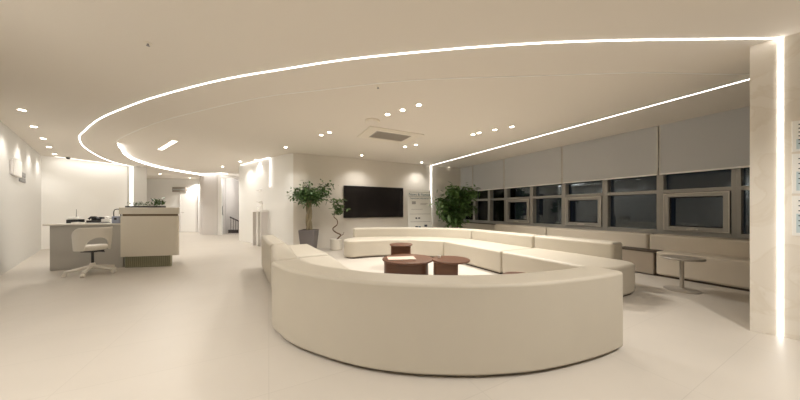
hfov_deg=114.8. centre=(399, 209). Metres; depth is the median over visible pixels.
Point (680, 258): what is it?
pedestal table
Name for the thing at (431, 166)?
led strip
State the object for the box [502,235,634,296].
sofa
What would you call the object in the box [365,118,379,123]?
ceiling speaker
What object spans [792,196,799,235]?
notice
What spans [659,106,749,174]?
roller shade
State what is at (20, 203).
wall
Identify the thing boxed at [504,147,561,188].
roller shade
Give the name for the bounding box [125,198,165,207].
plants
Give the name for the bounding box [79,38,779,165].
led strip
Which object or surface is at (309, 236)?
potted tree
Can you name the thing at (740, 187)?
window
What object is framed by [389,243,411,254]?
coffee table
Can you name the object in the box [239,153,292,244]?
wall
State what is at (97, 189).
wall
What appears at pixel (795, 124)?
notice
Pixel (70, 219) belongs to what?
box
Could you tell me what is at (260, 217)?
stand
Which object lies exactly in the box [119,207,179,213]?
countertop
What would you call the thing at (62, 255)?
reception desk
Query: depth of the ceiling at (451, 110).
4.48 m
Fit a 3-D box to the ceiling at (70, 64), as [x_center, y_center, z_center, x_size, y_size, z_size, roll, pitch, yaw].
[-2.750,-1.580,6.000,26.500,0.060,22.000,0,0,0]
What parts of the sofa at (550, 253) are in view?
backrest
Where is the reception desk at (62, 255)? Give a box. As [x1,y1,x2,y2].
[42,223,124,270]
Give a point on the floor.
(199, 326)
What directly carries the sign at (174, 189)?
attached to the wall at (158, 189)
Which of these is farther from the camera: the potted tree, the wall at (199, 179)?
the wall at (199, 179)
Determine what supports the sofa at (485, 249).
on the floor
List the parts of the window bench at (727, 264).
backrest, seat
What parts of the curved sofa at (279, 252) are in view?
backrest, seat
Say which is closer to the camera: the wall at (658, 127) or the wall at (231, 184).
the wall at (658, 127)
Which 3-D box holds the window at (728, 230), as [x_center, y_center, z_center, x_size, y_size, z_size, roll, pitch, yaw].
[5.256,-0.165,4.556,0.250,1.290,0.905,0,0,-27]
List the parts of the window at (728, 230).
sash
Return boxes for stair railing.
[228,217,238,232]
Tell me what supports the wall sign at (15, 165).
attached to the wall at (20, 203)
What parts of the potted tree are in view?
pot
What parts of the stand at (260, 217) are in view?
leg, leg, leg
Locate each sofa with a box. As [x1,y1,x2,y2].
[262,235,327,283]
[271,244,349,287]
[272,259,622,375]
[344,227,473,258]
[444,229,536,273]
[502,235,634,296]
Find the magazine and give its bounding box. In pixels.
[387,256,415,260]
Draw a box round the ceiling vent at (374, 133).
[357,126,423,143]
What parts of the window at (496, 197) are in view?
glass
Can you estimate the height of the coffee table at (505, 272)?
0.345 m
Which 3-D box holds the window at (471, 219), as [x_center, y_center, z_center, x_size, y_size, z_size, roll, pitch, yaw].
[2.639,-0.165,9.762,0.160,1.290,0.670,0,0,-27]
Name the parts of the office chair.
arm, arm, backrest, seat, arm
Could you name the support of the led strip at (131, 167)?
attached to the wall at (139, 173)
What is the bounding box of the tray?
[125,206,165,207]
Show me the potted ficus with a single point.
(454, 207)
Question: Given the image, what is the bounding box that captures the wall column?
[200,174,224,234]
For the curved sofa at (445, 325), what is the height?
0.645 m
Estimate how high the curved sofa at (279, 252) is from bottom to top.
0.645 m
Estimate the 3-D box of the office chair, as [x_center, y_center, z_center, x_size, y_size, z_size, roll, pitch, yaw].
[-5.491,0.732,4.598,0.657,0.834,0.646,0,0,0]
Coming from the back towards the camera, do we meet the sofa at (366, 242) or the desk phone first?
the sofa at (366, 242)
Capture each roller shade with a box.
[460,166,472,190]
[473,159,503,190]
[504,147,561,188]
[562,126,657,183]
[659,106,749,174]
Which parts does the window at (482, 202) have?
glass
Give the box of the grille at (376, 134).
[369,131,410,140]
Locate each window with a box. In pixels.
[463,198,473,221]
[474,190,488,222]
[489,189,504,223]
[505,187,530,225]
[531,184,562,227]
[563,180,604,229]
[605,168,659,233]
[660,169,735,237]
[736,168,749,238]
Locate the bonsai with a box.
[329,198,349,249]
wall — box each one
[0,121,40,274]
[41,156,126,249]
[127,166,146,205]
[147,179,198,231]
[199,179,199,231]
[218,174,222,234]
[225,178,238,233]
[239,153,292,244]
[293,153,459,248]
[658,127,658,167]
[750,33,799,340]
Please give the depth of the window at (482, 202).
9.20 m
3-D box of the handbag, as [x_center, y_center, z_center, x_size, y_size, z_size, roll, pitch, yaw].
[-5.655,0.129,5.120,0.135,0.290,0.104,0,0,-15]
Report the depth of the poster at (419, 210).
8.68 m
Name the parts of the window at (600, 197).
sash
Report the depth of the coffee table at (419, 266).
3.96 m
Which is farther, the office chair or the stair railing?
the stair railing
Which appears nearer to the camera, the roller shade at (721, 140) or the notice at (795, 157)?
the notice at (795, 157)
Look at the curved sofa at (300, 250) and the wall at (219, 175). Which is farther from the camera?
the wall at (219, 175)
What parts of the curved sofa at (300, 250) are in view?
backrest, seat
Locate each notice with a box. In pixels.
[792,120,799,151]
[792,154,799,193]
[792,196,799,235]
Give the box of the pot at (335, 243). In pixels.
[330,238,341,249]
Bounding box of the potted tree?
[287,179,338,248]
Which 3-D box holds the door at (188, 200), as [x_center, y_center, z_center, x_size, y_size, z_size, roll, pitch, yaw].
[-10.720,0.040,12.944,0.900,2.220,0.092,0,0,0]
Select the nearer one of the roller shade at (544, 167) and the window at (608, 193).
the window at (608, 193)
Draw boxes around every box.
[66,209,84,222]
[101,216,111,222]
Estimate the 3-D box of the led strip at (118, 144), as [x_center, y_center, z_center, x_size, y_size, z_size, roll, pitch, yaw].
[-8.319,-1.579,8.945,0.884,0.054,6.176,0,0,-20]
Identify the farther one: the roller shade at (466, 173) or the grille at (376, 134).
the roller shade at (466, 173)
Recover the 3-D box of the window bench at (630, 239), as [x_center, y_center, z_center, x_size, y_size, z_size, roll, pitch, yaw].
[4.159,0.805,5.676,0.680,0.690,1.982,0,0,-27]
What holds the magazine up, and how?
on the coffee table at (419, 266)
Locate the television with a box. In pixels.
[343,185,402,217]
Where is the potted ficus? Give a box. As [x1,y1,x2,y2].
[429,181,480,227]
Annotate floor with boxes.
[0,232,799,399]
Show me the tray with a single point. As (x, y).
(125, 206)
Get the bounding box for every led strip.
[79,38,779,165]
[118,144,202,174]
[130,166,132,205]
[431,79,749,165]
[431,166,431,207]
[778,37,782,336]
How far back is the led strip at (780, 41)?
2.31 m
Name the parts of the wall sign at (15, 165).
emblem panel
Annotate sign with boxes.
[10,158,25,182]
[172,187,186,191]
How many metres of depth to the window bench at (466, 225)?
9.19 m
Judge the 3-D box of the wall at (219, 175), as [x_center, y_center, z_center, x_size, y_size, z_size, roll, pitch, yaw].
[-8.185,-0.300,11.660,0.130,3.000,0.120,0,0,0]
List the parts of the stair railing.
rail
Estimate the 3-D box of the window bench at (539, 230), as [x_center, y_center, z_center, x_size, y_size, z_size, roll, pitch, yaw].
[3.316,0.805,7.323,0.680,0.690,1.682,0,0,-27]
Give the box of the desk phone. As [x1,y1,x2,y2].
[86,216,104,221]
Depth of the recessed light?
6.35 m
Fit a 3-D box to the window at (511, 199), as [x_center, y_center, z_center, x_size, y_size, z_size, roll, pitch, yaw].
[3.602,-0.165,7.784,0.250,1.290,0.910,0,0,-27]
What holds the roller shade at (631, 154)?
hanging from the ceiling at (451, 110)
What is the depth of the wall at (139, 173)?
9.22 m
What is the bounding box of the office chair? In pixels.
[61,226,116,277]
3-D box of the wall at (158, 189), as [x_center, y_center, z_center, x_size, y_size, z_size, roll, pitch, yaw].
[-12.450,-0.300,13.100,5.100,3.000,0.200,0,0,0]
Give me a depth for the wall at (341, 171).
8.02 m
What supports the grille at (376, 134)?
attached to the ceiling vent at (374, 133)
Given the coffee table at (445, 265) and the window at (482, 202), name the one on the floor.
the coffee table at (445, 265)
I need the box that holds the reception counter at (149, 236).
[119,207,179,267]
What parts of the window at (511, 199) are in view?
glass, sash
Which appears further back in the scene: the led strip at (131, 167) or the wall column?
the wall column
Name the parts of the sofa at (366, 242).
seat, backrest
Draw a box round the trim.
[116,72,749,175]
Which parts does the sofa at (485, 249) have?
backrest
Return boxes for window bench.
[461,223,494,230]
[495,224,547,234]
[547,227,651,248]
[650,234,749,291]
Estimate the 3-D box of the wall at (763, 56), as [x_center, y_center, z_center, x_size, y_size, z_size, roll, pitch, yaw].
[5.285,-0.275,0.715,5.204,2.950,0.354,0,0,45]
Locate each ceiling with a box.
[0,0,799,185]
[117,73,749,179]
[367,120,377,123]
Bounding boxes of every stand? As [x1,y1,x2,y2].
[251,210,267,246]
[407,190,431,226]
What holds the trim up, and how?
attached to the ceiling at (451, 110)
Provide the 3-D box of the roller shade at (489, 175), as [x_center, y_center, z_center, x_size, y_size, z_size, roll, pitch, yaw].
[2.995,-1.133,8.776,0.047,0.951,1.392,0,0,-27]
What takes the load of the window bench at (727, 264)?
on the floor
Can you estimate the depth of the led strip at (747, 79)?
4.23 m
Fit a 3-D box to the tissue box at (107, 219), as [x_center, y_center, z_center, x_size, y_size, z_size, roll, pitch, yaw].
[-6.073,0.204,5.313,0.140,0.140,0.100,0,0,-15]
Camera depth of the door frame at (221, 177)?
11.53 m
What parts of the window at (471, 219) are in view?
glass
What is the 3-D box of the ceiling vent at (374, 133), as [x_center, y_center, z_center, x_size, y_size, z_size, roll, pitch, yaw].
[-0.218,-1.595,5.577,1.240,0.031,0.840,0,0,-27]
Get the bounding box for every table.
[382,254,432,274]
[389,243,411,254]
[432,256,469,274]
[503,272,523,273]
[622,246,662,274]
[659,255,705,293]
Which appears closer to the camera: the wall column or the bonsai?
the bonsai
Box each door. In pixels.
[179,188,197,231]
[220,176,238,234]
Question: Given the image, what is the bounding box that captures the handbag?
[112,209,120,222]
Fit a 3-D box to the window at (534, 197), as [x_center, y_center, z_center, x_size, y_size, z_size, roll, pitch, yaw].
[4.055,-0.165,6.999,0.160,1.290,0.900,0,0,-27]
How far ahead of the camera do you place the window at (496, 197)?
8.64 m

